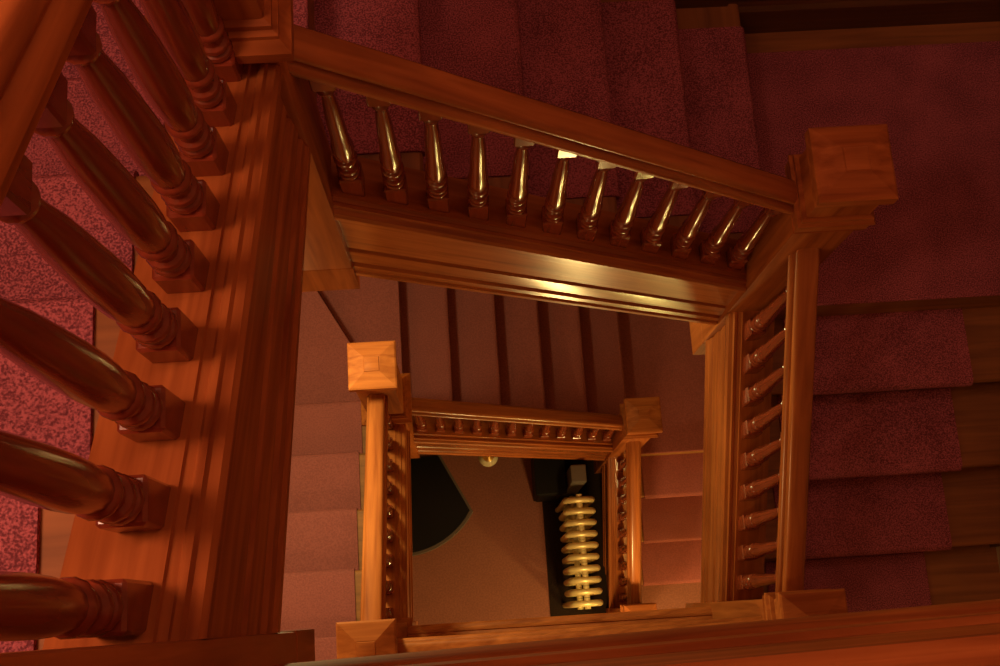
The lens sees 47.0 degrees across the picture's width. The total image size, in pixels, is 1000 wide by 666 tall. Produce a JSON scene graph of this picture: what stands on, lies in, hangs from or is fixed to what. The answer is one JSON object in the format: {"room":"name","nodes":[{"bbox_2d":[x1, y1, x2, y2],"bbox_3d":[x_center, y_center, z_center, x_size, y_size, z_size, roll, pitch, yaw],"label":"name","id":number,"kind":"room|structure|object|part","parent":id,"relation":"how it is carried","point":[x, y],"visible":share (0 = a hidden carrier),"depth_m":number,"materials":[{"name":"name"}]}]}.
{"room":"stairwell","nodes":[
{"label":"stairwell","id":0,"kind":"room"},
{"bbox_2d":[412,454,700,624],"bbox_3d":[0.166,1.445,7.853,3.460,0.100,3.152,-3,76,-2],"label":"floor","id":1,"kind":"structure","parent":0,"point":[494,567],"depth_m":7.77,"materials":[{"name":"carpet"}]},
{"bbox_2d":[411,455,472,555],"bbox_3d":[-0.650,1.160,7.467,0.947,0.752,0.615,-3,76,-2],"label":"table","id":2,"kind":"object","parent":1,"relation":"on","point":[440,509],"visible":0.36,"depth_m":7.11,"materials":[{"name":"black paint"}]},
{"bbox_2d":[531,458,566,501],"bbox_3d":[0.315,0.951,7.658,0.200,0.520,0.302,-3,76,-2],"label":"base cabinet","id":3,"kind":"object","parent":1,"relation":"on","point":[548,475],"visible":0.79,"depth_m":7.41,"materials":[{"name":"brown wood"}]},
{"bbox_3d":[0.325,1.089,7.619,0.156,0.410,0.014,-3,76,-2],"label":"door","id":4,"kind":"part","parent":3,"relation":"part of","materials":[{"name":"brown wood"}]},
{"bbox_2d":[542,459,608,616],"bbox_3d":[0.519,1.369,7.824,0.430,0.010,1.240,-3,76,-2],"label":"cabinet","id":5,"kind":"object","parent":1,"relation":"on","point":[554,556],"visible":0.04,"depth_m":7.79,"materials":[{"name":"black"}]},
{"bbox_2d":[563,464,586,495],"bbox_3d":[0.479,0.966,7.514,0.095,0.800,0.110,-3,76,-2],"label":"pillar","id":6,"kind":"structure","parent":5,"relation":"on","point":[576,478],"depth_m":7.14,"materials":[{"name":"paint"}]},
{"bbox_2d":[555,494,602,609],"bbox_3d":[0.509,1.406,7.458,0.216,0.700,0.753,-3,76,-2],"label":"radiator","id":7,"kind":"object","parent":5,"relation":"on","point":[576,527],"visible":1,"depth_m":7.17,"materials":[{"name":"gold metal"}]},
{"bbox_2d":[593,397,662,472],"bbox_3d":[0.747,0.658,7.026,0.196,1.904,0.196,-3,76,-2],"label":"newel post","id":8,"kind":"object","parent":1,"relation":"on","point":[642,419],"visible":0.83,"depth_m":6.14,"materials":[{"name":"brown wood"}]},
{"bbox_2d":[606,603,656,612],"bbox_3d":[0.807,1.789,7.155,0.196,1.114,0.196,-3,76,-2],"label":"newel post","id":9,"kind":"object","parent":1,"relation":"on","point":[641,606],"visible":0.33,"depth_m":6.66,"materials":[{"name":"brown wood"}]},
{"bbox_2d":[641,453,702,585],"bbox_3d":[1.305,1.222,7.605,0.971,0.655,0.829,-3,76,-2],"label":"flight","id":10,"kind":"object","parent":1,"relation":"on","point":[671,485],"visible":0.33,"depth_m":7.46,"materials":[{"name":"red carpet"}]},
{"bbox_2d":[602,441,641,607],"bbox_3d":[0.770,1.255,7.217,0.152,1.685,0.909,-3,76,-2],"label":"balustrade","id":11,"kind":"object","parent":10,"relation":"attached to","point":[621,476],"visible":1,"depth_m":7.16,"materials":[{"name":"brown wood"}]},
{"bbox_3d":[0.785,1.133,6.726,0.087,0.673,0.909,-3,76,-2],"label":"handrail","id":12,"kind":"part","parent":11,"relation":"part of","materials":[{"name":"brown wood"}]},
{"bbox_2d":[618,312,702,455],"bbox_3d":[1.232,0.263,7.415,1.028,0.200,1.005,-3,76,-2],"label":"floor","id":13,"kind":"structure","parent":0,"point":[686,452],"depth_m":7.32,"materials":[{"name":"brown wood"}]},
{"bbox_2d":[399,281,625,414],"bbox_3d":[0.093,0.139,6.842,1.348,1.045,0.883,-3,76,-2],"label":"flight","id":14,"kind":"object","parent":13,"relation":"on","point":[458,345],"visible":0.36,"depth_m":6.68,"materials":[{"name":"red carpet"}]},
{"bbox_2d":[280,276,402,637],"bbox_3d":[-0.961,0.489,5.623,0.954,1.230,2.006,-3,76,-2],"label":"flight","id":15,"kind":"object","parent":14,"relation":"on","point":[323,566],"visible":0.25,"depth_m":5.37,"materials":[{"name":"red carpet"}]},
{"bbox_2d":[347,340,419,458],"bbox_3d":[-0.525,0.382,5.558,0.228,2.195,0.228,-3,76,-2],"label":"newel post","id":16,"kind":"object","parent":15,"relation":"attached to","point":[373,368],"visible":0.73,"depth_m":4.53,"materials":[{"name":"brown wood"}]},
{"bbox_2d":[360,393,413,621],"bbox_3d":[-0.473,0.735,4.763,0.152,1.654,0.909,-3,76,-2],"label":"balustrade","id":17,"kind":"object","parent":15,"relation":"attached to","point":[387,564],"visible":1,"depth_m":4.58,"materials":[{"name":"brown wood"}]},
{"bbox_3d":[-0.467,0.624,4.311,0.087,0.723,0.909,-3,76,-2],"label":"handrail","id":18,"kind":"part","parent":17,"relation":"part of","materials":[{"name":"brown wood"}]},
{"bbox_2d":[411,397,622,460],"bbox_3d":[0.109,0.542,6.365,1.145,2.006,0.152,-3,76,-2],"label":"balustrade","id":19,"kind":"object","parent":14,"relation":"attached to","point":[440,427],"visible":1,"depth_m":6.25,"materials":[{"name":"brown wood"}]},
{"bbox_2d":[478,456,497,466],"bbox_3d":[-0.071,0.740,7.044,0.124,0.412,0.124,-3,76,-2],"label":"globe lamp","id":20,"kind":"object","parent":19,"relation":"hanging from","point":[485,461],"visible":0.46,"depth_m":7.14,"materials":[{"name":"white glass"}]},
{"bbox_3d":[-0.070,0.727,6.989,0.076,0.300,0.074,-3,76,-2],"label":"lamp stem","id":21,"kind":"part","parent":20,"relation":"part of","materials":[{"name":"gold metal"}]},
{"bbox_3d":[0.119,0.419,5.882,1.145,1.009,0.087,-3,76,-2],"label":"handrail","id":22,"kind":"part","parent":19,"relation":"part of","materials":[{"name":"brown wood"}]},
{"bbox_2d":[618,313,704,453],"bbox_3d":[1.240,0.291,7.301,0.945,0.013,0.915,-3,76,-2],"label":"landing","id":23,"kind":"object","parent":13,"relation":"on","point":[658,359],"visible":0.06,"depth_m":7.30,"materials":[{"name":"red carpet"}]},
{"bbox_2d":[745,21,999,319],"bbox_3d":[1.304,-0.578,4.008,1.028,0.200,1.005,-3,76,-2],"label":"floor","id":24,"kind":"structure","parent":0,"point":[979,31],"depth_m":4.01,"materials":[{"name":"brown wood"}]},
{"bbox_2d":[314,0,763,239],"bbox_3d":[0.165,-0.702,3.435,1.348,1.045,0.883,-3,76,-2],"label":"flight","id":25,"kind":"object","parent":24,"relation":"on","point":[656,68],"visible":0.56,"depth_m":3.33,"materials":[{"name":"red carpet"}]},
{"bbox_2d":[0,0,316,652],"bbox_3d":[-0.889,-0.352,2.216,0.954,1.230,2.006,-3,76,-2],"label":"flight","id":26,"kind":"object","parent":25,"relation":"on","point":[33,539],"visible":0.05,"depth_m":1.71,"materials":[{"name":"red carpet"}]},
{"bbox_2d":[0,0,310,649],"bbox_3d":[-0.401,-0.106,1.356,0.152,1.654,0.909,-3,76,-2],"label":"balustrade","id":27,"kind":"object","parent":26,"relation":"attached to","point":[179,501],"visible":1,"depth_m":1.27,"materials":[{"name":"brown wood"}]},
{"bbox_3d":[-0.395,-0.217,0.904,0.087,0.723,0.909,-3,76,-2],"label":"handrail","id":28,"kind":"part","parent":27,"relation":"part of","materials":[{"name":"brown wood"}]},
{"bbox_2d":[145,0,359,291],"bbox_3d":[-0.453,-0.459,2.151,0.228,2.195,0.228,-3,76,-2],"label":"newel post","id":29,"kind":"object","parent":26,"relation":"attached to","point":[259,31],"visible":0.41,"depth_m":2.24,"materials":[{"name":"brown wood"}]},
{"bbox_2d":[288,24,797,324],"bbox_3d":[0.181,-0.298,2.958,1.145,2.006,0.152,-3,76,-2],"label":"balustrade","id":30,"kind":"object","parent":25,"relation":"attached to","point":[430,227],"visible":1,"depth_m":2.80,"materials":[{"name":"brown wood"}]},
{"bbox_3d":[0.192,-0.422,2.475,1.145,1.009,0.087,-3,76,-2],"label":"handrail","id":31,"kind":"part","parent":30,"relation":"part of","materials":[{"name":"brown wood"}]},
{"bbox_2d":[689,124,898,354],"bbox_3d":[0.821,-0.205,3.529,0.196,1.720,0.196,-3,76,-2],"label":"newel post","id":32,"kind":"object","parent":24,"relation":"attached to","point":[842,174],"visible":0.81,"depth_m":2.84,"materials":[{"name":"brown wood"}]},
{"bbox_2d":[747,41,999,307],"bbox_3d":[1.312,-0.549,3.894,0.945,0.013,0.915,-3,76,-2],"label":"carpet","id":33,"kind":"object","parent":24,"relation":"on","point":[939,104],"visible":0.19,"depth_m":3.91,"materials":[{"name":"red carpet"}]},
{"bbox_2d":[765,307,999,558],"bbox_3d":[1.377,0.381,4.198,0.971,0.655,0.829,-3,76,-2],"label":"flight","id":34,"kind":"object","parent":24,"relation":"attached to","point":[905,448],"visible":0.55,"depth_m":4.07,"materials":[{"name":"red carpet"}]},
{"bbox_2d":[700,248,819,602],"bbox_3d":[0.842,0.414,3.810,0.152,1.685,0.909,-3,76,-2],"label":"balustrade","id":35,"kind":"object","parent":34,"relation":"attached to","point":[740,380],"visible":0.99,"depth_m":3.77,"materials":[{"name":"brown wood"}]},
{"bbox_3d":[0.857,0.293,3.319,0.087,0.673,0.909,-3,76,-2],"label":"handrail","id":36,"kind":"part","parent":35,"relation":"part of","materials":[{"name":"brown wood"}]},
{"bbox_2d":[763,544,999,604],"bbox_3d":[1.407,0.992,4.426,0.975,0.200,0.290,-3,76,-2],"label":"floor","id":37,"kind":"structure","parent":0,"point":[960,574],"depth_m":4.35,"materials":[{"name":"brown wood"}]},
{"bbox_2d":[996,547,999,569],"bbox_3d":[1.942,0.185,3.197,0.100,9.615,3.152,-3,76,-2],"label":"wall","id":38,"kind":"structure","parent":0,"point":[997,548],"depth_m":4.36,"materials":[{"name":"paint"}]},
{"bbox_2d":[990,544,999,546],"bbox_3d":[1.863,0.231,3.671,0.030,1.840,0.800,-3,76,-2],"label":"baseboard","id":39,"kind":"structure","parent":38,"relation":"attached to","point":[991,545],"depth_m":4.33,"materials":[{"name":"brown wood"}]},
{"bbox_3d":[-0.572,1.766,4.595,1.520,0.200,0.876,-3,76,-2],"label":"floor","id":40,"kind":"structure","parent":0,"visible":0},
{"bbox_2d":[315,637,336,660],"bbox_3d":[-0.921,1.677,4.503,0.628,0.013,0.908,-3,76,-2],"label":"carpet","id":41,"kind":"object","parent":40,"relation":"on","point":[325,648],"visible":0.02,"depth_m":4.60,"materials":[{"name":"red carpet"}]},
{"bbox_2d":[336,617,417,658],"bbox_3d":[-0.439,1.209,4.455,0.196,1.745,0.196,-3,76,-2],"label":"newel post","id":42,"kind":"object","parent":40,"relation":"attached to","point":[367,637],"visible":0.67,"depth_m":3.64,"materials":[{"name":"brown wood"}]},
{"bbox_2d":[397,606,762,652],"bbox_3d":[0.219,1.110,4.186,1.145,1.510,0.152,-3,76,-2],"label":"balustrade","id":43,"kind":"object","parent":42,"relation":"attached to","point":[430,637],"visible":0.45,"depth_m":4.27,"materials":[{"name":"brown wood"}]},
{"bbox_3d":[1.212,1.570,4.279,1.440,0.200,0.876,-3,76,-2],"label":"floor","id":44,"kind":"structure","parent":0,"visible":0},
{"bbox_2d":[685,588,847,619],"bbox_3d":[0.874,1.009,3.994,0.196,1.620,0.196,-3,76,-2],"label":"newel post","id":45,"kind":"object","parent":44,"relation":"attached to","point":[801,603],"visible":0.3,"depth_m":3.26,"materials":[{"name":"brown wood"}]},
{"bbox_2d":[765,552,931,612],"bbox_3d":[1.338,1.371,4.224,0.610,0.013,1.080,-3,76,-2],"label":"carpet","id":46,"kind":"object","parent":44,"relation":"on","point":[899,580],"visible":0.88,"depth_m":4.33,"materials":[{"name":"red carpet"}]},
{"bbox_3d":[-0.498,0.957,1.180,1.520,0.200,0.810,-3,76,-2],"label":"floor","id":47,"kind":"structure","parent":0,"visible":0},
{"bbox_2d":[275,599,999,665],"bbox_3d":[0.686,0.404,1.373,2.084,0.470,0.173,-5,76,-2],"label":"landing edge","id":48,"kind":"object","parent":47,"relation":"attached to","point":[964,633],"visible":1,"depth_m":1.44,"materials":[{"name":"brown wood"}]},
{"bbox_2d":[0,629,314,665],"bbox_3d":[-0.367,0.368,1.048,0.200,1.745,0.200,-3,76,-2],"label":"handrail","id":49,"kind":"object","parent":48,"relation":"attached to","point":[293,646],"visible":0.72,"depth_m":1.09,"materials":[{"name":"brown wood"}]},
{"bbox_3d":[0.168,-1.197,3.500,3.260,9.615,0.100,-3,76,-2],"label":"wall","id":50,"kind":"structure","parent":0,"visible":0},
{"bbox_2d":[674,0,729,8],"bbox_3d":[0.139,-1.263,2.952,1.270,2.200,0.030,-3,76,-2],"label":"baseboard","id":51,"kind":"structure","parent":50,"relation":"attached to","point":[680,4],"depth_m":3.79,"materials":[{"name":"brown wood"}]},
{"bbox_2d":[729,0,999,33],"bbox_3d":[1.279,-1.182,3.590,1.040,0.900,0.030,-3,76,-2],"label":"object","id":52,"kind":"structure","parent":50,"relation":"attached to","point":[756,16],"depth_m":3.93,"materials":[{"name":"brown wood"}]}
]}

